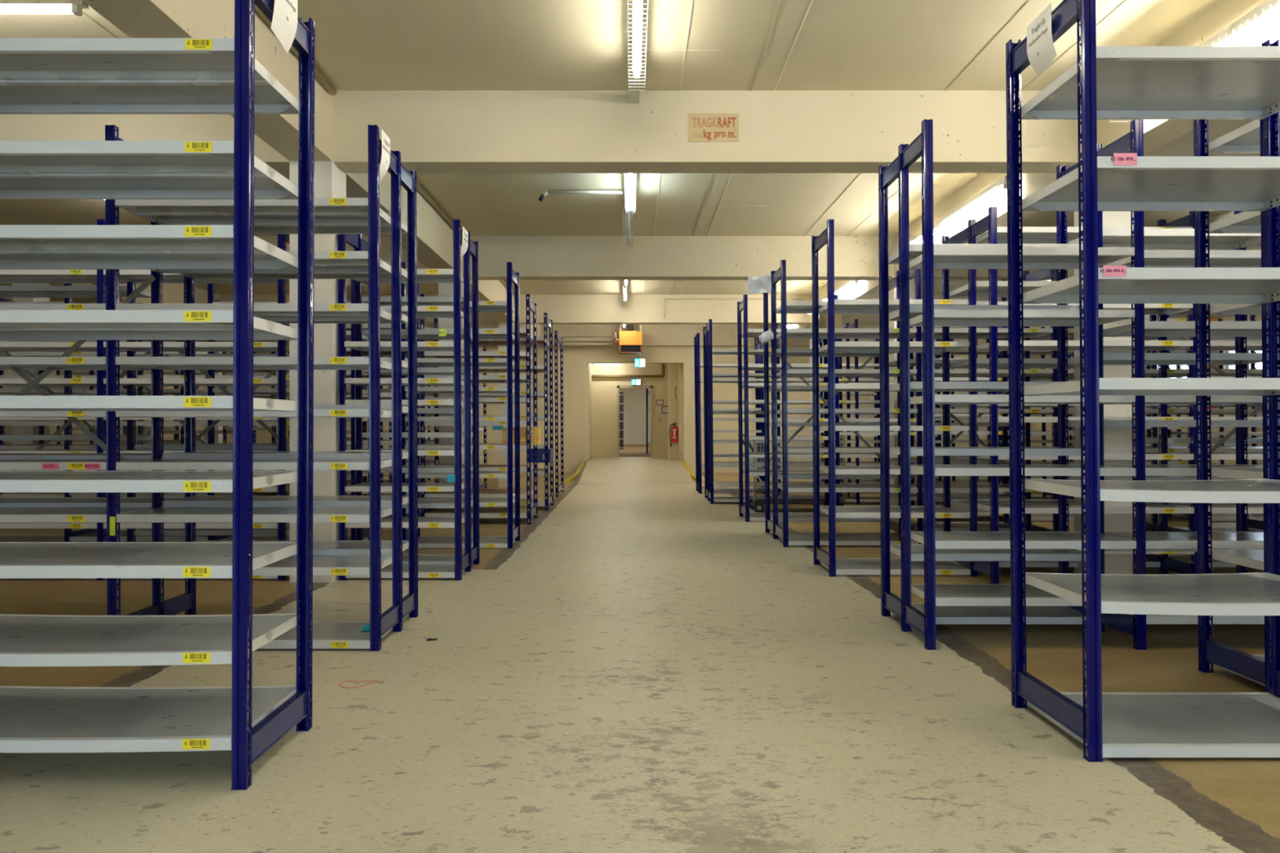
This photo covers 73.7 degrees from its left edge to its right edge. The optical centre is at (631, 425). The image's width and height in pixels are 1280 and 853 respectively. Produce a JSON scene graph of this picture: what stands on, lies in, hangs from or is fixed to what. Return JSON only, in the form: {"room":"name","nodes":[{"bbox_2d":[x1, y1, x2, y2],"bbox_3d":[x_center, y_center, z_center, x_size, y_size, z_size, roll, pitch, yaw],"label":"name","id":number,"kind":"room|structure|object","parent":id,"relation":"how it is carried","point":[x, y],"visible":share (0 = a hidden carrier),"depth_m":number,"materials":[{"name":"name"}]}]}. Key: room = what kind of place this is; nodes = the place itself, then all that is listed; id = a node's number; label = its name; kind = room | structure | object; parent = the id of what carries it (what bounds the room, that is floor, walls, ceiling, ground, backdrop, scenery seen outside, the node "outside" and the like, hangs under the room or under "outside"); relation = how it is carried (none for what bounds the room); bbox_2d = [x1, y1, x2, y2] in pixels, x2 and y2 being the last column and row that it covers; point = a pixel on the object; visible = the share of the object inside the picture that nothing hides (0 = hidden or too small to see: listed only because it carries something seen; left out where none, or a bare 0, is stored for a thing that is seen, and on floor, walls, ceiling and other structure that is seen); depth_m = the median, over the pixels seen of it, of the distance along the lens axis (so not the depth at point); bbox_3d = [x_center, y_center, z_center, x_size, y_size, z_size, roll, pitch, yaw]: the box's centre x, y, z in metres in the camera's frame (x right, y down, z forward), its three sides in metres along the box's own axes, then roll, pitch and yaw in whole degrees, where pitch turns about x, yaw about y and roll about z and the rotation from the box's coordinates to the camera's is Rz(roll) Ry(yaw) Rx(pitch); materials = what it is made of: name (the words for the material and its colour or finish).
{"room":"warehouse","nodes":[
{"label":"warehouse","id":0,"kind":"room"},
{"bbox_2d":[0,283,203,493],"bbox_3d":[-9.700,-0.615,7.600,0.200,3.370,23.600,0,0,0],"label":"wall","id":1,"kind":"structure","parent":0,"point":[7,429],"depth_m":14.76,"materials":[{"name":"paint"}]},
{"bbox_2d":[586,363,591,460],"bbox_3d":[-1.140,-0.540,20.700,0.220,2.680,2.200,0,0,0],"label":"wall","id":2,"kind":"structure","parent":0,"point":[588,365],"depth_m":20.43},
{"bbox_2d":[591,363,664,377],"bbox_3d":[-0.098,-1.552,21.700,1.865,0.655,0.070,0,0,0],"label":"pipe","id":3,"kind":"object","parent":2,"relation":"attached to","point":[662,375],"visible":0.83,"depth_m":21.67,"materials":[{"name":"brown"}]},
{"bbox_2d":[0,0,1230,294],"bbox_3d":[-0.250,-2.400,7.600,19.100,0.200,24.000,0,0,0],"label":"ceiling","id":4,"kind":"structure","parent":0,"point":[361,45],"depth_m":5.41,"materials":[{"name":"paint"}]},
{"bbox_2d":[0,0,88,15],"bbox_3d":[-3.600,-2.225,4.450,1.500,0.154,0.052,0,0,0],"label":"lamp","id":5,"kind":"object","parent":4,"relation":"hanging from","point":[6,6],"visible":0.96,"depth_m":4.44,"materials":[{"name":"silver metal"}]},
{"bbox_2d":[49,283,218,303],"bbox_3d":[-7.370,-2.055,12.780,0.260,0.489,4.360,0,0,0],"label":"beam","id":6,"kind":"structure","parent":4,"relation":"attached to","point":[173,293],"depth_m":13.43,"materials":[{"name":"paint"}]},
{"bbox_2d":[82,0,333,161],"bbox_3d":[-2.195,-2.055,3.730,0.290,0.489,4.240,0,0,0],"label":"ceiling beam","id":7,"kind":"structure","parent":4,"relation":"attached to","point":[135,18],"depth_m":4.65,"materials":[{"name":"paint"}]},
{"bbox_2d":[250,0,337,95],"bbox_3d":[-2.020,-2.260,0.840,0.044,0.044,9.880,0,0,0],"label":"pipe","id":8,"kind":"object","parent":7,"relation":"attached to","point":[318,75],"visible":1,"depth_m":5.45,"materials":[{"name":"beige metal"}]},
{"bbox_2d":[346,173,462,275],"bbox_3d":[-2.195,-2.055,8.225,0.290,0.489,4.230,0,0,0],"label":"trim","id":9,"kind":"structure","parent":4,"relation":"attached to","point":[434,233],"depth_m":8.52,"materials":[{"name":"paint"}]},
{"bbox_2d":[416,181,453,227],"bbox_3d":[-2.020,-2.260,8.225,0.044,0.044,4.150,0,0,0],"label":"pipe","id":10,"kind":"object","parent":9,"relation":"attached to","point":[419,187],"visible":0.31,"depth_m":8.65,"materials":[{"name":"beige metal"}]},
{"bbox_2d":[470,280,514,322],"bbox_3d":[-2.195,-2.055,12.780,0.290,0.489,4.360,0,0,0],"label":"beam","id":11,"kind":"structure","parent":4,"relation":"attached to","point":[488,290],"depth_m":12.85,"materials":[{"name":"paint"}]},
{"bbox_2d":[519,324,541,336],"bbox_3d":[-2.195,-2.055,17.210,0.290,0.489,3.980,0,0,0],"label":"beam","id":12,"kind":"structure","parent":4,"relation":"attached to","point":[521,326],"depth_m":17.61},
{"bbox_2d":[540,334,612,336],"bbox_3d":[-2.475,-2.030,19.150,4.050,0.032,0.032,0,0,0],"label":"pipe","id":13,"kind":"object","parent":12,"relation":"attached to","point":[540,335],"visible":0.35,"depth_m":19.14,"materials":[{"name":"beige"}]},
{"bbox_2d":[547,339,612,341],"bbox_3d":[-1.975,-1.920,19.130,3.050,0.044,0.044,0,0,0],"label":"pipe","id":14,"kind":"object","parent":12,"relation":"attached to","point":[548,340],"visible":0.35,"depth_m":19.11,"materials":[{"name":"beige"}]},
{"bbox_2d":[550,342,612,345],"bbox_3d":[-1.975,-1.830,19.130,3.050,0.044,0.044,0,0,0],"label":"pipe","id":15,"kind":"object","parent":12,"relation":"attached to","point":[564,344],"visible":0.35,"depth_m":19.12,"materials":[{"name":"beige"}]},
{"bbox_2d":[537,190,622,201],"bbox_3d":[-0.503,-2.240,8.316,0.826,0.106,0.067,0,0,0],"label":"conduit","id":16,"kind":"object","parent":4,"relation":"attached to","point":[546,193],"visible":1,"depth_m":8.29,"materials":[{"name":"silver metal"}]},
{"bbox_2d":[82,0,1127,294],"bbox_3d":[-0.997,-2.299,7.500,7.512,0.005,23.400,0,0,0],"label":"trim","id":17,"kind":"structure","parent":4,"relation":"attached to","point":[781,1],"depth_m":5.37,"materials":[{"name":"beige"}]},
{"bbox_2d":[622,280,626,301],"bbox_3d":[-0.115,-2.225,14.050,0.052,0.154,1.500,0,0,0],"label":"lamp","id":18,"kind":"object","parent":4,"relation":"hanging from","point":[624,289],"visible":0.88,"depth_m":13.85,"materials":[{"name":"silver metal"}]},
{"bbox_2d":[612,324,642,354],"bbox_3d":[-0.107,-1.950,18.902,0.675,0.700,0.415,0,0,0],"label":"heater","id":19,"kind":"object","parent":4,"relation":"hanging from","point":[630,340],"visible":0.93,"depth_m":18.70,"materials":[{"name":"orange"}]},
{"bbox_2d":[622,202,633,245],"bbox_3d":[-0.040,-2.213,9.310,0.107,0.179,1.503,0,0,0],"label":"lamp","id":20,"kind":"object","parent":4,"relation":"hanging from","point":[628,215],"visible":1,"depth_m":9.13,"materials":[{"name":"silver metal"}]},
{"bbox_2d":[623,173,636,213],"bbox_3d":[-0.015,-2.213,7.770,0.107,0.179,1.503,0,0,0],"label":"lamp","id":21,"kind":"object","parent":4,"relation":"hanging from","point":[630,178],"visible":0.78,"depth_m":7.82,"materials":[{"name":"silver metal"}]},
{"bbox_2d":[626,0,648,90],"bbox_3d":[0.030,-2.213,4.650,0.107,0.179,1.503,0,0,0],"label":"lamp","id":22,"kind":"object","parent":4,"relation":"hanging from","point":[637,8],"visible":1,"depth_m":4.76,"materials":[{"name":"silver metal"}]},
{"bbox_2d":[644,49,777,224],"bbox_3d":[0.187,-2.300,3.650,3.490,0.003,12.138,0,0,0],"label":"trim","id":23,"kind":"structure","parent":4,"relation":"attached to","point":[644,50],"depth_m":8.93,"materials":[{"name":"beige"}]},
{"bbox_2d":[779,324,809,345],"bbox_3d":[3.300,-2.055,17.210,0.260,0.489,3.980,0,0,0],"label":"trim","id":24,"kind":"structure","parent":4,"relation":"attached to","point":[796,326],"depth_m":16.46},
{"bbox_2d":[818,280,879,315],"bbox_3d":[3.300,-2.055,12.780,0.260,0.489,4.360,0,0,0],"label":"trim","id":25,"kind":"structure","parent":4,"relation":"attached to","point":[868,289],"depth_m":11.98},
{"bbox_2d":[834,280,861,298],"bbox_3d":[3.091,-1.974,12.350,0.169,0.122,1.503,0,0,0],"label":"lamp","id":26,"kind":"object","parent":25,"relation":"attached to","point":[842,291],"visible":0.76,"depth_m":12.14,"materials":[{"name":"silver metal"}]},
{"bbox_2d":[893,173,1056,275],"bbox_3d":[3.300,-2.055,8.225,0.260,0.489,4.230,0,0,0],"label":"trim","id":27,"kind":"structure","parent":4,"relation":"attached to","point":[1032,183],"depth_m":7.83,"materials":[{"name":"paint"}]},
{"bbox_2d":[892,220,946,253],"bbox_3d":[3.091,-1.974,9.210,0.169,0.122,1.503,0,0,0],"label":"lamp","id":28,"kind":"object","parent":27,"relation":"attached to","point":[917,239],"visible":0.18,"depth_m":8.98,"materials":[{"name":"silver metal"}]},
{"bbox_2d":[935,175,1007,232],"bbox_3d":[3.091,-1.974,7.690,0.169,0.122,1.503,0,0,0],"label":"lamp","id":29,"kind":"object","parent":27,"relation":"attached to","point":[1001,185],"visible":0.91,"depth_m":7.57,"materials":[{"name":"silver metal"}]},
{"bbox_2d":[1097,0,1279,155],"bbox_3d":[3.300,-2.055,3.730,0.260,0.489,4.240,0,0,0],"label":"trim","id":30,"kind":"structure","parent":4,"relation":"attached to","point":[1220,15],"depth_m":4.88,"materials":[{"name":"paint"}]},
{"bbox_2d":[1109,0,1279,121],"bbox_3d":[3.091,-1.974,4.620,0.169,0.122,1.503,0,0,0],"label":"lamp","id":31,"kind":"object","parent":30,"relation":"attached to","point":[1268,11],"visible":0.29,"depth_m":4.21,"materials":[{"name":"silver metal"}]},
{"bbox_2d":[1213,211,1234,222],"bbox_3d":[6.300,-2.213,8.450,0.107,0.179,1.503,0,0,0],"label":"lamp","id":32,"kind":"object","parent":4,"relation":"hanging from","point":[1231,213],"visible":0.03,"depth_m":9.04,"materials":[{"name":"silver metal"}]},
{"bbox_2d":[226,346,1032,472],"bbox_3d":[-0.250,-0.615,19.500,18.700,3.370,0.200,0,0,0],"label":"wall","id":33,"kind":"structure","parent":0,"point":[575,358],"depth_m":19.40,"materials":[{"name":"paint"}]},
{"bbox_2d":[561,460,585,483],"bbox_3d":[-1.134,0.931,17.647,0.182,0.278,3.510,0,0,3],"label":"trim","id":34,"kind":"structure","parent":33,"relation":"attached to","point":[573,477],"depth_m":16.84,"materials":[{"name":"yellow paint"}]},
{"bbox_2d":[634,354,644,367],"bbox_3d":[0.175,-1.565,19.243,0.240,0.490,0.054,0,0,0],"label":"exit sign","id":35,"kind":"object","parent":33,"relation":"hanging from","point":[638,362],"visible":0.94,"depth_m":19.22,"materials":[{"name":"grey"}]},
{"bbox_2d":[346,324,991,346],"bbox_3d":[-0.250,-2.055,19.300,18.700,0.490,0.200,0,0,0],"label":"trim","id":36,"kind":"structure","parent":33,"relation":"attached to","point":[652,335],"depth_m":19.20,"materials":[{"name":"paint"}]},
{"bbox_2d":[681,460,704,483],"bbox_3d":[1.204,0.931,17.647,0.182,0.278,3.510,0,0,-3],"label":"trim","id":37,"kind":"structure","parent":33,"relation":"attached to","point":[693,477],"depth_m":17.31,"materials":[{"name":"yellow paint"}]},
{"bbox_2d":[574,444,693,483],"bbox_3d":[0.000,0.939,26.050,6.400,0.282,20.300,0,0,0],"label":"floor","id":38,"kind":"structure","parent":0,"point":[595,469],"depth_m":17.75,"materials":[{"name":"concrete"}]},
{"bbox_2d":[619,391,623,448],"bbox_3d":[-0.520,-0.177,29.165,0.466,1.950,0.370,0,0,0],"label":"bookcase","id":39,"kind":"object","parent":38,"relation":"on","point":[621,393],"visible":0.35,"depth_m":29.00,"materials":[{"name":"grey"}]},
{"bbox_2d":[646,388,650,453],"bbox_3d":[0.920,-0.252,24.916,1.004,2.100,0.638,0,0,0],"label":"shelving rack","id":40,"kind":"object","parent":38,"relation":"on","point":[647,391],"visible":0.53,"depth_m":24.60,"materials":[{"name":"metal"}]},
{"bbox_2d":[619,388,650,444],"bbox_3d":[0.000,-0.540,29.100,6.400,2.680,14.200,0,0,0],"label":"wall","id":41,"kind":"structure","parent":0,"point":[634,399],"depth_m":36.00,"materials":[{"name":"beige"}]},
{"bbox_2d":[591,363,668,457],"bbox_3d":[0.000,-0.540,21.900,6.400,2.680,0.200,0,0,0],"label":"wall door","id":42,"kind":"structure","parent":41,"relation":"in","point":[604,390],"depth_m":21.80,"materials":[{"name":"paint"}]},
{"bbox_2d":[617,385,653,457],"bbox_3d":[0.075,-0.115,21.895,0.910,1.830,0.250,0,0,0],"label":"door frame","id":43,"kind":"structure","parent":42,"relation":"attached to","point":[619,387],"depth_m":21.77,"materials":[{"name":"beige"}]},
{"bbox_2d":[631,378,640,385],"bbox_3d":[0.100,-1.115,21.753,0.240,0.150,0.054,0,0,0],"label":"exit sign","id":44,"kind":"object","parent":42,"relation":"attached to","point":[633,381],"visible":1,"depth_m":21.73,"materials":[{"name":"grey"}]},
{"bbox_2d":[0,472,1279,852],"bbox_3d":[-0.250,1.145,7.600,19.100,0.150,24.000,0,0,0],"label":"floor","id":45,"kind":"structure","parent":0,"point":[648,668],"depth_m":3.06,"materials":[{"name":"concrete"}]},
{"bbox_2d":[12,283,49,493],"bbox_3d":[-7.370,-0.370,10.465,0.260,2.880,0.290,0,0,0],"label":"column","id":46,"kind":"structure","parent":45,"relation":"on","point":[16,430],"depth_m":10.32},
{"bbox_2d":[0,218,289,580],"bbox_3d":[-3.680,-0.180,6.264,2.544,2.500,0.724,0,0,0],"label":"shelving rack","id":47,"kind":"object","parent":45,"relation":"on","point":[130,277],"visible":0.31,"depth_m":6.24,"materials":[{"name":"metal"}]},
{"bbox_2d":[0,0,315,790],"bbox_3d":[-1.773,-0.180,2.765,1.299,2.500,0.519,0,0,0],"label":"shelving rack","id":48,"kind":"object","parent":45,"relation":"on","point":[38,75],"visible":1,"depth_m":2.72,"materials":[{"name":"metal"}]},
{"bbox_2d":[271,0,297,53],"bbox_3d":[-1.119,-1.345,2.751,0.034,0.210,0.183,0,0,-6],"label":"paper sheet","id":49,"kind":"object","parent":48,"relation":"attached to","point":[284,22],"visible":1,"depth_m":2.76,"materials":[{"name":"white"}]},
{"bbox_2d":[0,279,368,542],"bbox_3d":[-4.305,-0.180,7.709,3.794,2.500,0.532,0,0,0],"label":"shelving rack","id":50,"kind":"object","parent":45,"relation":"on","point":[83,535],"visible":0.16,"depth_m":7.45,"materials":[{"name":"metal"}]},
{"bbox_2d":[0,124,418,651],"bbox_3d":[-2.476,-0.180,4.423,2.552,2.500,0.745,0,0,0],"label":"shelving rack","id":51,"kind":"object","parent":45,"relation":"on","point":[332,215],"visible":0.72,"depth_m":4.29,"materials":[{"name":"metal"}]},
{"bbox_2d":[41,463,58,469],"bbox_3d":[-2.760,0.192,4.050,0.080,0.028,0.002,0,0,0],"label":"paper note","id":52,"kind":"object","parent":51,"relation":"attached to","point":[45,466],"visible":1,"depth_m":4.05,"materials":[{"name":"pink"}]},
{"bbox_2d":[84,463,100,469],"bbox_3d":[-2.561,0.192,4.050,0.073,0.028,0.002,0,0,0],"label":"paper note","id":53,"kind":"object","parent":51,"relation":"attached to","point":[87,466],"visible":1,"depth_m":4.05,"materials":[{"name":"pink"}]},
{"bbox_2d":[109,516,115,535],"bbox_3d":[-2.460,0.475,4.040,0.026,0.090,0.001,0,0,0],"label":"paper note","id":54,"kind":"object","parent":51,"relation":"attached to","point":[112,519],"visible":1,"depth_m":4.04,"materials":[{"name":"yellow"}]},
{"bbox_2d":[379,129,390,181],"bbox_3d":[-1.237,-1.315,4.180,0.070,0.230,0.140,0,0,0],"label":"paper sheet","id":55,"kind":"object","parent":51,"relation":"attached to","point":[385,156],"visible":0.99,"depth_m":4.18,"materials":[{"name":"white"}]},
{"bbox_2d":[203,351,226,443],"bbox_3d":[-7.370,-0.370,15.085,0.260,2.880,0.290,0,0,0],"label":"column","id":56,"kind":"structure","parent":45,"relation":"on","point":[218,437],"depth_m":14.94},
{"bbox_2d":[0,293,537,524],"bbox_3d":[-4.000,-0.180,9.604,5.804,2.500,0.701,0,0,0],"label":"shelving rack","id":57,"kind":"object","parent":45,"relation":"on","point":[528,512],"visible":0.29,"depth_m":9.26,"materials":[{"name":"metal"}]},
{"bbox_2d":[0,312,553,510],"bbox_3d":[-4.537,-0.180,11.161,6.959,2.500,0.748,0,0,0],"label":"shelving rack","id":58,"kind":"object","parent":45,"relation":"on","point":[541,340],"visible":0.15,"depth_m":10.81,"materials":[{"name":"metal"}]},
{"bbox_2d":[525,448,553,462],"bbox_3d":[-1.190,0.384,11.049,0.316,0.170,0.398,0,0,0],"label":"crate","id":59,"kind":"object","parent":58,"relation":"on","point":[540,451],"visible":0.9,"depth_m":10.86,"materials":[{"name":"blue"}]},
{"bbox_2d":[160,351,430,482],"bbox_3d":[-6.500,-0.180,16.516,5.044,2.500,0.638,0,0,0],"label":"shelving rack","id":60,"kind":"object","parent":45,"relation":"on","point":[384,477],"visible":0.02,"depth_m":16.20,"materials":[{"name":"metal"}]},
{"bbox_2d":[56,330,564,497],"bbox_3d":[-4.887,-0.180,13.361,7.559,2.500,1.048,0,0,0],"label":"shelving rack","id":61,"kind":"object","parent":45,"relation":"on","point":[226,429],"visible":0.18,"depth_m":12.84,"materials":[{"name":"metal"}]},
{"bbox_2d":[289,160,346,582],"bbox_3d":[-2.195,-0.370,5.975,0.290,2.880,0.290,0,0,0],"label":"column","id":62,"kind":"structure","parent":45,"relation":"on","point":[330,180],"depth_m":5.83,"materials":[{"name":"paint"}]},
{"bbox_2d":[339,680,377,688],"bbox_3d":[-1.133,1.067,3.525,0.147,0.004,0.100,0,0,0],"label":"rubber band","id":63,"kind":"object","parent":45,"relation":"on","point":[375,681],"visible":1,"depth_m":3.55,"materials":[{"name":"brown"}]},
{"bbox_2d":[337,218,479,580],"bbox_3d":[-1.610,-0.180,6.263,0.854,2.500,0.723,0,0,0],"label":"shelving rack","id":64,"kind":"object","parent":45,"relation":"on","point":[429,566],"visible":0.69,"depth_m":6.25,"materials":[{"name":"metal"}]},
{"bbox_2d":[460,226,467,257],"bbox_3d":[-1.217,-1.300,6.070,0.070,0.200,0.200,0,0,0],"label":"paper sheet","id":65,"kind":"object","parent":64,"relation":"attached to","point":[464,243],"visible":1,"depth_m":6.07,"materials":[{"name":"white"}]},
{"bbox_2d":[438,275,464,488],"bbox_3d":[-2.195,-0.370,10.465,0.290,2.880,0.290,0,0,0],"label":"column","id":66,"kind":"structure","parent":45,"relation":"on","point":[444,289],"depth_m":10.32,"materials":[{"name":"paint"}]},
{"bbox_2d":[401,262,519,548],"bbox_3d":[-1.536,-0.180,7.704,0.986,2.500,0.522,0,0,0],"label":"shelving rack","id":67,"kind":"object","parent":45,"relation":"on","point":[513,534],"visible":0.73,"depth_m":7.45,"materials":[{"name":"metal"}]},
{"bbox_2d":[497,322,515,487],"bbox_3d":[-2.195,-0.370,15.085,0.290,2.880,0.290,0,0,0],"label":"column","id":68,"kind":"structure","parent":45,"relation":"on","point":[502,407],"depth_m":14.94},
{"bbox_2d":[737,434,844,512],"bbox_3d":[1.989,0.588,10.750,1.246,0.963,0.624,0,0,0],"label":"trolley","id":69,"kind":"object","parent":45,"relation":"on","point":[755,501],"visible":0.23,"depth_m":10.46,"materials":[{"name":"silver metal"}]},
{"bbox_2d":[748,438,843,470],"bbox_3d":[2.050,0.356,10.750,1.104,0.432,0.604,0,0,0],"label":"wire basket","id":70,"kind":"object","parent":69,"relation":"on","point":[753,446],"depth_m":10.57,"materials":[{"name":"silver metal"}]},
{"bbox_2d":[749,495,843,502],"bbox_3d":[2.050,0.915,10.750,1.100,0.030,0.600,0,0,0],"label":"tray","id":71,"kind":"object","parent":69,"relation":"on","point":[757,498],"depth_m":10.48,"materials":[{"name":"grey"}]},
{"bbox_2d":[809,323,827,481],"bbox_3d":[3.300,-0.370,15.085,0.260,2.880,0.290,0,0,0],"label":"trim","id":72,"kind":"structure","parent":45,"relation":"on","point":[811,324],"depth_m":15.04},
{"bbox_2d":[888,275,915,506],"bbox_3d":[3.300,-0.370,10.465,0.260,2.880,0.290,0,0,0],"label":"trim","id":73,"kind":"structure","parent":45,"relation":"on","point":[892,293],"depth_m":10.32,"materials":[{"name":"paint"}]},
{"bbox_2d":[693,333,1134,493],"bbox_3d":[4.562,-0.197,13.766,7.079,2.535,0.638,0,0,0],"label":"shelving rack","id":74,"kind":"object","parent":45,"relation":"on","point":[759,393],"visible":0.2,"depth_m":13.46,"materials":[{"name":"metal"}]},
{"bbox_2d":[842,355,1074,479],"bbox_3d":[6.000,-0.198,16.516,4.844,2.535,0.638,0,0,0],"label":"shelving rack","id":75,"kind":"object","parent":45,"relation":"on","point":[874,393],"visible":0.04,"depth_m":16.20,"materials":[{"name":"metal"}]},
{"bbox_2d":[702,319,1223,503],"bbox_3d":[4.587,-0.197,12.166,7.069,2.535,0.938,0,0,0],"label":"shelving rack","id":76,"kind":"object","parent":45,"relation":"on","point":[708,352],"visible":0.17,"depth_m":11.94,"materials":[{"name":"metal"}]},
{"bbox_2d":[737,294,1263,521],"bbox_3d":[4.307,-0.197,9.796,6.129,2.535,0.578,0,0,0],"label":"shelving rack","id":77,"kind":"object","parent":45,"relation":"on","point":[742,305],"visible":0.26,"depth_m":9.51,"materials":[{"name":"metal"}]},
{"bbox_2d":[763,259,1279,546],"bbox_3d":[3.744,-0.198,8.055,4.857,2.535,1.062,0,0,0],"label":"shelving rack","id":78,"kind":"object","parent":45,"relation":"on","point":[957,491],"visible":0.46,"depth_m":7.94,"materials":[{"name":"metal"}]},
{"bbox_2d":[747,275,771,293],"bbox_3d":[1.200,-1.330,8.030,0.220,0.180,0.039,0,0,0],"label":"plastic sheet","id":79,"kind":"object","parent":78,"relation":"attached to","point":[759,284],"visible":1,"depth_m":8.03,"materials":[{"name":"white"}]},
{"bbox_2d":[758,329,773,343],"bbox_3d":[1.252,-0.830,7.949,0.140,0.126,0.098,0,0,-17],"label":"plastic bag","id":80,"kind":"object","parent":78,"relation":"hanging from","point":[766,336],"visible":1,"depth_m":7.91,"materials":[{"name":"white"}]},
{"bbox_2d":[818,314,841,328],"bbox_3d":[1.800,-0.970,7.745,0.150,0.215,0.390,0,0,0],"label":"cardboard box","id":81,"kind":"object","parent":78,"relation":"on","point":[823,318],"visible":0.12,"depth_m":7.60,"materials":[{"name":"beige"}]},
{"bbox_2d":[811,206,1263,583],"bbox_3d":[3.250,-0.198,6.146,3.724,2.535,0.898,0,0,0],"label":"shelving rack","id":82,"kind":"object","parent":45,"relation":"on","point":[1181,562],"visible":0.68,"depth_m":6.06,"materials":[{"name":"metal"}]},
{"bbox_2d":[878,119,1264,649],"bbox_3d":[2.428,-0.198,4.449,2.069,2.535,0.751,0,0,0],"label":"shelving rack","id":83,"kind":"object","parent":45,"relation":"on","point":[1138,246],"visible":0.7,"depth_m":4.43,"materials":[{"name":"metal"}]},
{"bbox_2d":[1074,211,1133,573],"bbox_3d":[3.300,-0.370,5.975,0.260,2.880,0.290,0,0,0],"label":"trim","id":84,"kind":"structure","parent":45,"relation":"on","point":[1117,440],"depth_m":5.83,"materials":[{"name":"paint"}]},
{"bbox_2d":[1005,0,1279,762],"bbox_3d":[1.954,-0.197,2.993,1.046,2.535,0.555,0,0,0],"label":"shelving rack","id":85,"kind":"object","parent":45,"relation":"on","point":[1104,82],"visible":1,"depth_m":2.98,"materials":[{"name":"metal"}]},
{"bbox_2d":[1026,2,1057,76],"bbox_3d":[1.447,-1.350,2.990,0.050,0.180,0.180,0,0,0],"label":"paper sheet","id":86,"kind":"object","parent":85,"relation":"attached to","point":[1041,51],"visible":1,"depth_m":2.99,"materials":[{"name":"white"}]},
{"bbox_2d":[1100,265,1126,275],"bbox_3d":[1.532,-0.493,2.715,0.084,0.034,0.002,0,0,0],"label":"paper note","id":87,"kind":"object","parent":85,"relation":"attached to","point":[1108,270],"visible":1,"depth_m":2.71,"materials":[{"name":"pink"}]},
{"bbox_2d":[1111,152,1137,164],"bbox_3d":[1.566,-0.849,2.715,0.083,0.038,0.002,0,0,0],"label":"paper note","id":88,"kind":"object","parent":85,"relation":"attached to","point":[1119,158],"visible":1,"depth_m":2.71,"materials":[{"name":"pink"}]},
{"bbox_2d":[1193,112,1279,692],"bbox_3d":[2.989,-0.197,3.521,1.067,2.535,0.428,0,0,0],"label":"shelving rack","id":89,"kind":"object","parent":45,"relation":"on","point":[1247,138],"visible":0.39,"depth_m":3.70,"materials":[{"name":"metal"}]},
{"bbox_2d":[668,363,683,460],"bbox_3d":[1.135,-0.540,20.700,0.530,2.680,2.200,0,0,0],"label":"wall","id":90,"kind":"structure","parent":0,"point":[675,370],"depth_m":20.15,"materials":[{"name":"paint"}]},
{"bbox_2d":[669,423,678,446],"bbox_3d":[0.998,0.207,20.058,0.181,0.565,0.204,0,0,35],"label":"fire extinguisher","id":91,"kind":"object","parent":90,"relation":"attached to","point":[674,429],"visible":1,"depth_m":19.99,"materials":[{"name":"red"}]},
{"bbox_2d":[1032,315,1262,464],"bbox_3d":[9.200,-0.615,7.600,0.200,3.370,23.600,0,0,0],"label":"wall","id":92,"kind":"structure","parent":0,"point":[1036,426],"depth_m":13.37,"materials":[{"name":"paint"}]},
{"bbox_2d":[84,294,1150,324],"bbox_3d":[-0.250,-2.055,15.090,18.700,0.490,0.260,0,0,0],"label":"beam","id":93,"kind":"structure","parent":92,"relation":"attached to","point":[560,308],"depth_m":14.96,"materials":[{"name":"paint"}]},
{"bbox_2d":[0,90,1260,173],"bbox_3d":[-0.250,-2.055,5.980,18.700,0.490,0.260,0,0,0],"label":"beam","id":94,"kind":"structure","parent":92,"relation":"attached to","point":[433,131],"depth_m":5.85,"materials":[{"name":"paint"}]},
{"bbox_2d":[688,113,738,142],"bbox_3d":[0.558,-2.044,5.846,0.347,0.194,0.007,0,0,0],"label":"sign","id":95,"kind":"object","parent":94,"relation":"attached to","point":[702,127],"visible":1,"depth_m":5.84,"materials":[{"name":"beige"}]},
{"bbox_2d":[628,68,639,103],"bbox_3d":[0.015,-2.235,5.625,0.070,0.050,0.450,0,0,0],"label":"cable trunking","id":96,"kind":"object","parent":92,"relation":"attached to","point":[633,95],"visible":0.5,"depth_m":5.65,"materials":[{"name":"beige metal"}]},
{"bbox_2d":[663,297,803,318],"bbox_3d":[1.778,-2.057,14.940,2.444,0.354,0.028,0,0,0],"label":"conduit","id":97,"kind":"object","parent":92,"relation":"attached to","point":[664,299],"visible":1,"depth_m":14.93,"materials":[{"name":"beige"}]},
{"bbox_2d":[256,235,1261,279],"bbox_3d":[-0.250,-2.055,10.470,18.700,0.490,0.260,0,0,0],"label":"ceiling beam","id":98,"kind":"structure","parent":92,"relation":"attached to","point":[535,257],"depth_m":10.34,"materials":[{"name":"paint"}]},
{"bbox_2d":[1156,364,1188,377],"bbox_3d":[9.170,-0.830,14.260,0.060,0.900,1.280,0,0,0],"label":"window","id":99,"kind":"structure","parent":92,"relation":"in","point":[1172,366],"depth_m":14.23,"materials":[{"name":"white"}]},
{"bbox_2d":[1226,351,1262,368],"bbox_3d":[9.170,-0.830,12.660,0.060,0.900,0.920,0,0,0],"label":"window","id":100,"kind":"structure","parent":92,"relation":"in","point":[1259,365],"depth_m":12.64,"materials":[{"name":"white"}]},
{"bbox_3d":[0.075,-1.955,20.700,2.650,0.150,2.200,0,0,0],"label":"ceiling","id":101,"kind":"structure","parent":0,"visible":0},
{"bbox_2d":[591,363,621,365],"bbox_3d":[-0.635,-1.695,21.300,0.750,0.374,0.052,0,0,0],"label":"lamp","id":102,"kind":"object","parent":101,"relation":"hanging from","point":[594,364],"visible":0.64,"depth_m":21.29,"materials":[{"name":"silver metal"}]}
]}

